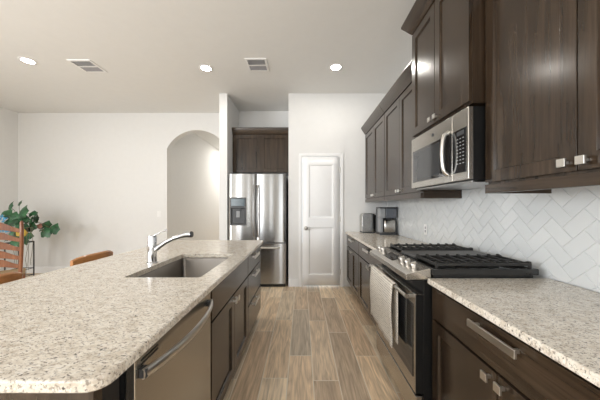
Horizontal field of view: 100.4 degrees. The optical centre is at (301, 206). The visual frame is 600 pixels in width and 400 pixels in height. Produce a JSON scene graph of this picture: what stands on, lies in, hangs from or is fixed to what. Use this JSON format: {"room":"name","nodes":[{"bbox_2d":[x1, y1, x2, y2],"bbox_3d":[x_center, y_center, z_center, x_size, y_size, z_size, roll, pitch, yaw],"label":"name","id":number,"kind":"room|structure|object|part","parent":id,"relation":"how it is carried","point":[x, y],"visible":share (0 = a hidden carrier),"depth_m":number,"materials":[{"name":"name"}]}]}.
{"room":"kitchen","nodes":[
{"label":"kitchen","id":0,"kind":"room"},
{"bbox_2d":[0,107,17,269],"bbox_3d":[-5.740,-0.282,0.920,0.120,3.205,8.440,0,0,0],"label":"wall","id":1,"kind":"structure","parent":0,"point":[8,118],"depth_m":4.84,"materials":[{"name":"paint"}]},
{"bbox_2d":[18,113,218,266],"bbox_3d":[-3.526,-0.282,5.070,4.307,3.205,0.140,0,0,0],"label":"wall","id":2,"kind":"structure","parent":0,"point":[104,179],"depth_m":5.00,"materials":[{"name":"paint"}]},
{"bbox_2d":[25,267,65,272],"bbox_3d":[-4.190,1.255,4.992,2.980,0.130,0.016,0,0,0],"label":"baseboard","id":3,"kind":"structure","parent":2,"relation":"attached to","point":[37,269],"depth_m":4.98,"materials":[{"name":"white paint"}]},
{"bbox_2d":[171,133,218,239],"bbox_3d":[-2.808,-0.282,7.170,0.125,3.205,4.060,0,0,0],"label":"wall","id":4,"kind":"structure","parent":0,"point":[194,161],"depth_m":6.44,"materials":[{"name":"paint"}]},
{"bbox_2d":[0,0,415,149],"bbox_3d":[-2.130,-1.935,2.890,7.340,0.100,12.620,0,0,0],"label":"ceiling","id":5,"kind":"structure","parent":0,"point":[151,52],"depth_m":3.05,"materials":[{"name":"paint"}]},
{"bbox_2d":[17,56,37,64],"bbox_3d":[-3.530,-1.881,3.220,0.184,0.007,0.184,0,0,0],"label":"recessed light","id":6,"kind":"object","parent":5,"relation":"in","point":[23,59],"visible":1,"depth_m":3.21,"materials":[{"name":"white plastic"}]},
{"bbox_2d":[66,59,106,72],"bbox_3d":[-2.860,-1.879,3.340,0.300,0.012,0.300,0,0,0],"label":"ceiling vent","id":7,"kind":"object","parent":5,"relation":"in","point":[95,68],"visible":1,"depth_m":3.33,"materials":[{"name":"white plastic"}]},
{"bbox_2d":[199,64,212,71],"bbox_3d":[-1.300,-1.881,3.390,0.184,0.007,0.184,0,0,0],"label":"recessed light","id":8,"kind":"object","parent":5,"relation":"in","point":[204,67],"visible":1,"depth_m":3.37,"materials":[{"name":"white plastic"}]},
{"bbox_2d":[244,58,268,70],"bbox_3d":[-0.590,-1.879,3.310,0.280,0.012,0.300,0,0,0],"label":"ceiling vent","id":9,"kind":"object","parent":5,"relation":"in","point":[248,60],"visible":1,"depth_m":3.31,"materials":[{"name":"white plastic"}]},
{"bbox_2d":[329,63,342,70],"bbox_3d":[0.458,-1.881,3.366,0.184,0.007,0.184,0,0,0],"label":"recessed light","id":10,"kind":"object","parent":5,"relation":"in","point":[336,66],"visible":1,"depth_m":3.35,"materials":[{"name":"white plastic"}]},
{"bbox_2d":[25,273,403,399],"bbox_3d":[-2.130,1.370,2.890,7.340,0.100,12.620,0,0,0],"label":"floor","id":11,"kind":"structure","parent":0,"point":[304,342],"depth_m":2.25,"materials":[{"name":"brown wood"}]},
{"bbox_2d":[0,272,21,283],"bbox_3d":[-1.929,0.849,1.330,0.499,0.946,0.408,0,0,0],"label":"bar stool","id":12,"kind":"object","parent":11,"relation":"on","point":[10,276],"visible":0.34,"depth_m":1.45,"materials":[{"name":"brown wood"}]},
{"bbox_2d":[0,221,25,278],"bbox_3d":[-3.860,0.747,3.173,0.468,1.146,0.460,0,0,44],"label":"dining chair","id":13,"kind":"object","parent":11,"relation":"on","point":[3,236],"visible":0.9,"depth_m":3.16,"materials":[{"name":"brown wood"}]},
{"bbox_3d":[-3.899,0.868,3.210,0.360,0.035,0.460,0,0,44],"label":"seat","id":14,"kind":"part","parent":13,"relation":"part of","materials":[{"name":"brown wood"}]},
{"bbox_3d":[-3.599,0.747,3.204,0.136,1.146,0.045,0,0,33],"label":"post","id":15,"kind":"part","parent":13,"relation":"part of","materials":[{"name":"brown wood"}]},
{"bbox_2d":[4,241,34,276],"bbox_3d":[-4.980,0.966,4.410,0.260,0.708,0.260,0,0,0],"label":"plant stand","id":16,"kind":"object","parent":11,"relation":"on","point":[33,267],"visible":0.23,"depth_m":4.52,"materials":[{"name":"black metal"}]},
{"bbox_2d":[0,201,59,269],"bbox_3d":[-4.753,0.559,4.389,1.041,1.363,0.513,0,0,0],"label":"ivy plant","id":17,"kind":"object","parent":16,"relation":"on","point":[13,219],"visible":0.69,"depth_m":4.28,"materials":[{"name":"green plant"}]},
{"bbox_3d":[-4.860,0.970,4.530,0.018,0.700,0.018,0,0,-23],"label":"leg","id":18,"kind":"part","parent":16,"relation":"part of","materials":[{"name":"black metal"}]},
{"bbox_2d":[0,389,101,399],"bbox_3d":[-0.915,0.880,0.626,0.810,0.880,0.028,0,0,0],"label":"island end panel","id":19,"kind":"object","parent":11,"relation":"on","point":[95,395],"visible":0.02,"depth_m":0.61,"materials":[{"name":"brown wood"}]},
{"bbox_2d":[70,250,112,265],"bbox_3d":[-1.929,0.849,2.065,0.499,0.946,0.408,0,0,0],"label":"bar stool","id":20,"kind":"object","parent":11,"relation":"on","point":[90,257],"visible":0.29,"depth_m":2.00,"materials":[{"name":"brown wood"}]},
{"bbox_2d":[102,377,118,399],"bbox_3d":[-0.542,0.880,0.685,0.020,0.880,0.086,0,0,0],"label":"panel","id":21,"kind":"object","parent":11,"relation":"on","point":[110,392],"visible":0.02,"depth_m":0.70,"materials":[{"name":"brown wood"}]},
{"bbox_2d":[119,292,212,399],"bbox_3d":[-0.824,0.880,1.043,0.793,0.880,0.618,0,0,0],"label":"dishwasher","id":22,"kind":"object","parent":11,"relation":"on","point":[177,366],"visible":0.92,"depth_m":0.97,"materials":[{"name":"silver metal"}]},
{"bbox_3d":[-0.457,0.505,1.040,0.061,0.033,0.578,0,0,0],"label":"handle","id":23,"kind":"part","parent":22,"relation":"part of","materials":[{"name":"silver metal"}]},
{"bbox_2d":[211,258,247,399],"bbox_3d":[-0.841,0.880,1.820,0.758,0.880,0.914,0,0,0],"label":"base cabinet","id":24,"kind":"object","parent":11,"relation":"on","point":[229,312],"visible":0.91,"depth_m":1.69,"materials":[{"name":"brown wood"}]},
{"bbox_3d":[-0.502,0.919,1.593,0.020,0.565,0.451,0,0,0],"label":"door","id":25,"kind":"part","parent":24,"relation":"part of","materials":[{"name":"brown wood"}]},
{"bbox_3d":[-0.502,0.919,2.047,0.020,0.565,0.451,0,0,0],"label":"door","id":26,"kind":"part","parent":24,"relation":"part of","materials":[{"name":"brown wood"}]},
{"bbox_2d":[247,246,260,336],"bbox_3d":[-0.838,0.880,2.634,0.764,0.880,0.701,0,0,0],"label":"base cabinet","id":27,"kind":"object","parent":11,"relation":"on","point":[254,260],"visible":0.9,"depth_m":2.54,"materials":[{"name":"brown wood"}]},
{"bbox_2d":[0,240,262,392],"bbox_3d":[-1.028,0.422,1.827,1.123,0.032,2.487,0,0,0],"label":"countertop","id":28,"kind":"structure","parent":27,"relation":"on","point":[78,328],"depth_m":0.96,"materials":[{"name":"beige stone"}]},
{"bbox_2d":[146,229,193,263],"bbox_3d":[-0.962,0.282,1.820,0.328,0.247,0.072,0,0,0],"label":"faucet","id":29,"kind":"object","parent":28,"relation":"on","point":[153,247],"visible":1,"depth_m":1.80,"materials":[{"name":"silver metal"}]},
{"bbox_3d":[-0.988,0.267,1.820,0.206,0.138,0.038,0,0,0],"label":"spout","id":30,"kind":"part","parent":29,"relation":"part of","materials":[{"name":"silver metal"}]},
{"bbox_2d":[139,258,227,276],"bbox_3d":[-0.808,0.546,1.802,0.484,0.214,0.765,0,0,0],"label":"sink","id":31,"kind":"object","parent":28,"relation":"in","point":[183,267],"visible":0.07,"depth_m":2.16,"materials":[{"name":"silver metal"}]},
{"bbox_3d":[-0.502,0.774,2.634,0.020,0.275,0.693,0,0,0],"label":"drawer","id":32,"kind":"part","parent":27,"relation":"part of","materials":[{"name":"brown wood"}]},
{"bbox_3d":[-0.502,1.063,2.634,0.020,0.278,0.693,0,0,0],"label":"drawer","id":33,"kind":"part","parent":27,"relation":"part of","materials":[{"name":"brown wood"}]},
{"bbox_3d":[-0.502,0.541,2.634,0.020,0.167,0.693,0,0,0],"label":"drawer","id":34,"kind":"part","parent":27,"relation":"part of","materials":[{"name":"brown wood"}]},
{"bbox_2d":[229,173,287,286],"bbox_3d":[-0.735,0.378,4.452,0.946,1.885,0.836,0,0,0],"label":"refrigerator","id":35,"kind":"object","parent":11,"relation":"on","point":[258,203],"visible":0.81,"depth_m":4.10,"materials":[{"name":"grey metal"}]},
{"bbox_3d":[-0.982,0.020,4.134,0.453,1.130,0.076,0,0,0],"label":"door","id":36,"kind":"part","parent":35,"relation":"part of","materials":[{"name":"silver metal"}]},
{"bbox_3d":[-0.787,0.065,4.066,0.025,0.860,0.066,0,0,0],"label":"handle","id":37,"kind":"part","parent":35,"relation":"part of","materials":[{"name":"metal"}]},
{"bbox_3d":[-0.722,0.065,4.066,0.025,0.860,0.066,0,0,0],"label":"handle","id":38,"kind":"part","parent":35,"relation":"part of","materials":[{"name":"metal"}]},
{"bbox_3d":[-0.735,0.665,4.066,0.757,0.025,0.066,0,0,0],"label":"handle","id":39,"kind":"part","parent":35,"relation":"part of","materials":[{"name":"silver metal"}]},
{"bbox_3d":[-0.505,0.020,4.134,0.487,1.130,0.076,0,0,0],"label":"door","id":40,"kind":"part","parent":35,"relation":"part of","materials":[{"name":"silver metal"}]},
{"bbox_3d":[-0.735,0.931,4.134,0.946,0.667,0.076,0,0,0],"label":"freezer drawer","id":41,"kind":"part","parent":35,"relation":"part of","materials":[{"name":"silver metal"}]},
{"bbox_2d":[347,235,359,298],"bbox_3d":[1.056,0.879,3.704,0.704,0.881,0.882,0,0,0],"label":"base cabinet","id":42,"kind":"object","parent":11,"relation":"on","point":[353,255],"visible":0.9,"depth_m":3.64,"materials":[{"name":"brown wood"}]},
{"bbox_3d":[0.750,0.919,3.923,0.020,0.565,0.434,0,0,0],"label":"door","id":43,"kind":"part","parent":42,"relation":"part of","materials":[{"name":"brown wood"}]},
{"bbox_3d":[0.750,0.541,3.704,0.020,0.167,0.872,0,0,0],"label":"drawer","id":44,"kind":"part","parent":42,"relation":"part of","materials":[{"name":"brown wood"}]},
{"bbox_3d":[0.750,0.919,3.485,0.020,0.565,0.434,0,0,0],"label":"door","id":45,"kind":"part","parent":42,"relation":"part of","materials":[{"name":"brown wood"}]},
{"bbox_2d":[359,242,381,325],"bbox_3d":[1.056,0.879,2.736,0.704,0.881,1.041,0,0,0],"label":"base cabinet","id":46,"kind":"object","parent":11,"relation":"on","point":[365,258],"visible":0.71,"depth_m":2.91,"materials":[{"name":"brown wood"}]},
{"bbox_3d":[0.750,0.919,2.995,0.020,0.565,0.514,0,0,0],"label":"door","id":47,"kind":"part","parent":46,"relation":"part of","materials":[{"name":"brown wood"}]},
{"bbox_3d":[0.750,0.541,2.736,0.020,0.167,1.031,0,0,0],"label":"drawer","id":48,"kind":"part","parent":46,"relation":"part of","materials":[{"name":"brown wood"}]},
{"bbox_3d":[0.750,0.919,2.478,0.020,0.565,0.514,0,0,0],"label":"door","id":49,"kind":"part","parent":46,"relation":"part of","materials":[{"name":"brown wood"}]},
{"bbox_2d":[345,232,438,249],"bbox_3d":[1.063,0.422,3.179,0.694,0.032,1.935,0,0,0],"label":"countertop","id":50,"kind":"structure","parent":46,"relation":"on","point":[371,240],"depth_m":3.12,"materials":[{"name":"beige stone"}]},
{"bbox_2d":[360,213,375,232],"bbox_3d":[1.075,0.253,4.003,0.260,0.306,0.195,0,0,0],"label":"toaster","id":51,"kind":"object","parent":50,"relation":"on","point":[367,220],"visible":0.84,"depth_m":3.90,"materials":[{"name":"silver metal"}]},
{"bbox_2d":[376,207,396,234],"bbox_3d":[1.258,0.203,3.723,0.255,0.405,0.214,0,0,0],"label":"coffee maker","id":52,"kind":"object","parent":50,"relation":"on","point":[385,222],"visible":1,"depth_m":3.63,"materials":[{"name":"grey plastic"}]},
{"bbox_3d":[1.300,0.091,3.697,0.160,0.140,0.124,0,0,0],"label":"water tank","id":53,"kind":"part","parent":52,"relation":"part of","materials":[{"name":"grey plastic"}]},
{"bbox_2d":[369,243,538,399],"bbox_3d":[0.970,0.819,1.821,0.760,1.003,0.796,0,0,0],"label":"range","id":54,"kind":"object","parent":11,"relation":"on","point":[408,362],"visible":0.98,"depth_m":1.51,"materials":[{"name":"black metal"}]},
{"bbox_2d":[370,265,397,347],"bbox_3d":[0.600,0.705,1.868,0.053,0.425,0.505,0,0,0],"label":"dish towel","id":55,"kind":"object","parent":54,"relation":"hanging from","point":[383,297],"visible":1,"depth_m":1.75,"materials":[{"name":"white fabric"}]},
{"bbox_3d":[0.604,0.514,1.821,0.027,0.026,0.758,0,0,0],"label":"handle","id":56,"kind":"part","parent":54,"relation":"part of","materials":[{"name":"silver metal"}]},
{"bbox_3d":[0.673,0.789,1.821,0.042,0.574,0.762,0,0,0],"label":"oven door","id":57,"kind":"part","parent":54,"relation":"part of","materials":[{"name":"silver metal"}]},
{"bbox_3d":[0.675,1.166,1.821,0.040,0.148,0.762,0,0,0],"label":"warming drawer","id":58,"kind":"part","parent":54,"relation":"part of","materials":[{"name":"silver metal"}]},
{"bbox_3d":[0.669,0.386,1.821,0.146,0.067,0.770,0,0,0],"label":"control panel","id":59,"kind":"part","parent":54,"relation":"part of","materials":[{"name":"silver metal"}]},
{"bbox_3d":[0.670,0.352,1.670,0.052,0.043,0.052,0,0,0],"label":"knob","id":60,"kind":"part","parent":54,"relation":"part of","materials":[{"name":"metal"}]},
{"bbox_3d":[0.670,0.352,1.585,0.052,0.043,0.052,0,0,0],"label":"knob","id":61,"kind":"part","parent":54,"relation":"part of","materials":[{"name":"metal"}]},
{"bbox_3d":[0.670,0.352,1.500,0.052,0.043,0.052,0,0,0],"label":"knob","id":62,"kind":"part","parent":54,"relation":"part of","materials":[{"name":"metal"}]},
{"bbox_3d":[0.676,0.789,1.440,0.045,0.570,0.002,0,0,0],"label":"door","id":63,"kind":"part","parent":54,"relation":"part of","materials":[{"name":"metal"}]},
{"bbox_3d":[0.900,0.363,1.580,0.112,0.024,0.112,0,0,0],"label":"burner","id":64,"kind":"part","parent":54,"relation":"part of","materials":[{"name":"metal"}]},
{"bbox_2d":[386,247,538,277],"bbox_3d":[1.046,0.387,1.821,0.607,0.066,0.796,0,0,0],"label":"cooktop","id":65,"kind":"object","parent":54,"relation":"in","point":[434,271],"depth_m":1.45,"materials":[{"name":"metal"}]},
{"bbox_2d":[432,288,599,399],"bbox_3d":[1.056,0.879,0.949,0.704,0.881,0.956,0,0,0],"label":"base cabinet","id":66,"kind":"object","parent":11,"relation":"on","point":[474,358],"visible":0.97,"depth_m":1.00,"materials":[{"name":"brown wood"}]},
{"bbox_3d":[0.750,0.919,1.187,0.020,0.565,0.471,0,0,0],"label":"door","id":67,"kind":"part","parent":66,"relation":"part of","materials":[{"name":"brown wood"}]},
{"bbox_3d":[0.725,0.665,0.983,0.030,0.032,0.032,0,0,0],"label":"knob","id":68,"kind":"part","parent":66,"relation":"part of","materials":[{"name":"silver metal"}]},
{"bbox_3d":[0.722,0.492,0.950,0.036,0.030,0.240,0,0,0],"label":"handle","id":69,"kind":"part","parent":66,"relation":"part of","materials":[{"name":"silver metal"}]},
{"bbox_3d":[0.725,0.665,0.915,0.030,0.032,0.032,0,0,0],"label":"knob","id":70,"kind":"part","parent":66,"relation":"part of","materials":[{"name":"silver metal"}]},
{"bbox_2d":[428,278,599,387],"bbox_3d":[1.063,0.422,0.945,0.694,0.032,0.970,0,0,0],"label":"countertop","id":71,"kind":"structure","parent":66,"relation":"on","point":[560,320],"depth_m":0.98,"materials":[{"name":"beige stone"}]},
{"bbox_3d":[0.750,0.919,0.712,0.020,0.565,0.471,0,0,0],"label":"door","id":72,"kind":"part","parent":66,"relation":"part of","materials":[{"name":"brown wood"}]},
{"bbox_2d":[219,93,238,239],"bbox_3d":[-1.308,-0.282,4.600,0.131,3.205,0.900,0,0,0],"label":"wall partition","id":73,"kind":"structure","parent":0,"point":[228,112],"depth_m":4.15,"materials":[{"name":"paint"}]},
{"bbox_2d":[239,111,288,273],"bbox_3d":[-0.671,-0.282,4.985,1.142,3.205,0.130,0,0,0],"label":"wall","id":74,"kind":"structure","parent":0,"point":[246,118],"depth_m":4.92,"materials":[{"name":"paint"}]},
{"bbox_2d":[232,127,288,175],"bbox_3d":[-0.733,-1.008,4.660,1.014,0.795,0.509,0,0,0],"label":"upper cabinet","id":75,"kind":"object","parent":74,"relation":"attached to","point":[256,150],"visible":0.85,"depth_m":4.46,"materials":[{"name":"brown wood"}]},
{"bbox_3d":[-0.978,-0.950,4.456,0.485,0.660,0.020,0,0,0],"label":"door","id":76,"kind":"part","parent":75,"relation":"part of","materials":[{"name":"brown wood"}]},
{"bbox_3d":[-0.733,-1.349,4.660,1.014,0.113,0.509,0,0,0],"label":"crown molding","id":77,"kind":"part","parent":75,"relation":"part of","materials":[{"name":"brown wood"}]},
{"bbox_3d":[-0.488,-0.950,4.456,0.485,0.660,0.020,0,0,0],"label":"door","id":78,"kind":"part","parent":75,"relation":"part of","materials":[{"name":"brown wood"}]},
{"bbox_2d":[289,93,386,286],"bbox_3d":[0.598,-0.282,4.215,1.644,3.205,0.130,0,0,0],"label":"wall","id":79,"kind":"structure","parent":0,"point":[318,122],"depth_m":4.15,"materials":[{"name":"paint"}]},
{"bbox_2d":[288,279,298,286],"bbox_3d":[-0.140,1.255,4.142,0.169,0.130,0.016,0,0,0],"label":"baseboard","id":80,"kind":"structure","parent":79,"relation":"attached to","point":[291,282],"depth_m":4.13,"materials":[{"name":"white paint"}]},
{"bbox_2d":[299,153,342,286],"bbox_3d":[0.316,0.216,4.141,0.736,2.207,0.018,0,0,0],"label":"trim","id":81,"kind":"structure","parent":79,"relation":"attached to","point":[300,154],"depth_m":4.13,"materials":[{"name":"white paint"}]},
{"bbox_2d":[302,157,340,285],"bbox_3d":[0.321,0.235,4.123,0.636,2.134,0.102,0,0,0],"label":"door","id":82,"kind":"structure","parent":79,"relation":"in","point":[321,218],"depth_m":4.14,"materials":[{"name":"white paint"}]},
{"bbox_2d":[397,234,599,292],"bbox_3d":[1.480,-0.282,0.490,0.120,3.205,7.580,0,0,0],"label":"wall","id":83,"kind":"structure","parent":0,"point":[534,276],"depth_m":1.48,"materials":[{"name":"paint"}]},
{"bbox_2d":[361,104,385,201],"bbox_3d":[1.198,-0.695,3.662,0.440,1.236,0.966,0,0,0],"label":"upper cabinet","id":84,"kind":"object","parent":83,"relation":"attached to","point":[373,129],"visible":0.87,"depth_m":3.59,"materials":[{"name":"brown wood"}]},
{"bbox_3d":[1.056,-0.661,3.902,0.020,1.044,0.477,0,0,0],"label":"door","id":85,"kind":"part","parent":84,"relation":"part of","materials":[{"name":"brown wood"}]},
{"bbox_3d":[1.198,-1.254,3.662,0.440,0.118,0.966,0,0,0],"label":"crown molding","id":86,"kind":"part","parent":84,"relation":"part of","materials":[{"name":"brown wood"}]},
{"bbox_3d":[1.058,-0.102,3.662,0.021,0.050,0.966,0,0,0],"label":"light rail","id":87,"kind":"part","parent":84,"relation":"part of","materials":[{"name":"brown wood"}]},
{"bbox_3d":[1.056,-0.661,3.421,0.020,1.044,0.477,0,0,0],"label":"door","id":88,"kind":"part","parent":84,"relation":"part of","materials":[{"name":"brown wood"}]},
{"bbox_2d":[379,60,461,200],"bbox_3d":[1.198,-0.695,2.689,0.440,1.236,0.967,0,0,0],"label":"upper cabinet","id":89,"kind":"object","parent":83,"relation":"attached to","point":[396,105],"visible":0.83,"depth_m":2.63,"materials":[{"name":"brown wood"}]},
{"bbox_3d":[1.056,-0.661,2.930,0.020,1.044,0.478,0,0,0],"label":"door","id":90,"kind":"part","parent":89,"relation":"part of","materials":[{"name":"brown wood"}]},
{"bbox_3d":[1.198,-1.254,2.689,0.440,0.118,0.967,0,0,0],"label":"crown molding","id":91,"kind":"part","parent":89,"relation":"part of","materials":[{"name":"brown wood"}]},
{"bbox_3d":[1.058,-0.102,2.689,0.021,0.050,0.967,0,0,0],"label":"light rail","id":92,"kind":"part","parent":89,"relation":"part of","materials":[{"name":"brown wood"}]},
{"bbox_3d":[1.056,-0.661,2.449,0.020,1.044,0.478,0,0,0],"label":"door","id":93,"kind":"part","parent":89,"relation":"part of","materials":[{"name":"brown wood"}]},
{"bbox_2d":[424,224,426,234],"bbox_3d":[1.403,0.255,2.840,0.008,0.120,0.074,0,0,0],"label":"wall outlet","id":94,"kind":"object","parent":83,"relation":"attached to","point":[425,225],"visible":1,"depth_m":2.84,"materials":[{"name":"white plastic"}]},
{"bbox_2d":[401,0,484,138],"bbox_3d":[1.157,-1.115,1.821,0.521,1.026,0.892,0,0,0],"label":"upper cabinet","id":95,"kind":"object","parent":83,"relation":"attached to","point":[448,38],"visible":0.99,"depth_m":1.70,"materials":[{"name":"brown wood"}]},
{"bbox_3d":[1.157,-1.569,1.821,0.521,0.118,0.892,0,0,0],"label":"crown molding","id":96,"kind":"part","parent":95,"relation":"part of","materials":[{"name":"brown wood"}]},
{"bbox_3d":[0.975,-1.056,2.009,0.020,0.884,0.372,0,0,0],"label":"door","id":97,"kind":"part","parent":95,"relation":"part of","materials":[{"name":"brown wood"}]},
{"bbox_2d":[412,106,487,189],"bbox_3d":[1.156,-0.365,1.821,0.504,0.439,0.752,0,0,0],"label":"microwave","id":98,"kind":"object","parent":95,"relation":"attached to","point":[450,155],"visible":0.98,"depth_m":1.61,"materials":[{"name":"silver metal"}]},
{"bbox_3d":[0.977,-0.373,1.899,0.030,0.423,0.595,0,0,0],"label":"door","id":99,"kind":"part","parent":98,"relation":"part of","materials":[{"name":"silver metal"}]},
{"bbox_3d":[0.934,-0.349,1.635,0.062,0.302,0.025,0,0,0],"label":"handle","id":100,"kind":"part","parent":98,"relation":"part of","materials":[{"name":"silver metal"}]},
{"bbox_3d":[1.194,-0.152,1.821,0.393,0.012,0.712,0,0,0],"label":"vent panel","id":101,"kind":"part","parent":98,"relation":"part of","materials":[{"name":"metal"}]},
{"bbox_3d":[0.977,-0.373,1.522,0.030,0.423,0.155,0,0,0],"label":"control panel","id":102,"kind":"part","parent":98,"relation":"part of","materials":[{"name":"silver metal"}]},
{"bbox_3d":[0.975,-1.056,1.633,0.020,0.884,0.372,0,0,0],"label":"door","id":103,"kind":"part","parent":95,"relation":"part of","materials":[{"name":"brown wood"}]},
{"bbox_2d":[387,186,599,291],"bbox_3d":[1.415,0.113,2.250,0.009,0.586,3.800,0,0,0],"label":"backsplash","id":104,"kind":"structure","parent":83,"relation":"attached to","point":[558,231],"depth_m":1.58,"materials":[{"name":"tile"}]},
{"bbox_2d":[485,0,599,193],"bbox_3d":[1.198,-0.695,0.951,0.440,1.236,0.960,0,0,0],"label":"upper cabinet","id":105,"kind":"object","parent":83,"relation":"attached to","point":[542,57],"visible":1,"depth_m":1.10,"materials":[{"name":"brown wood"}]},
{"bbox_3d":[1.058,-0.102,0.951,0.021,0.050,0.960,0,0,0],"label":"light rail","id":106,"kind":"part","parent":105,"relation":"part of","materials":[{"name":"brown wood"}]},
{"bbox_3d":[1.031,-0.173,0.985,0.030,0.032,0.032,0,0,0],"label":"knob","id":107,"kind":"part","parent":105,"relation":"part of","materials":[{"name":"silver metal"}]},
{"bbox_3d":[1.031,-0.173,0.917,0.030,0.032,0.032,0,0,0],"label":"knob","id":108,"kind":"part","parent":105,"relation":"part of","materials":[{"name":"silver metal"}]},
{"bbox_3d":[1.056,-0.661,0.712,0.020,1.044,0.474,0,0,0],"label":"door","id":109,"kind":"part","parent":105,"relation":"part of","materials":[{"name":"brown wood"}]}
]}

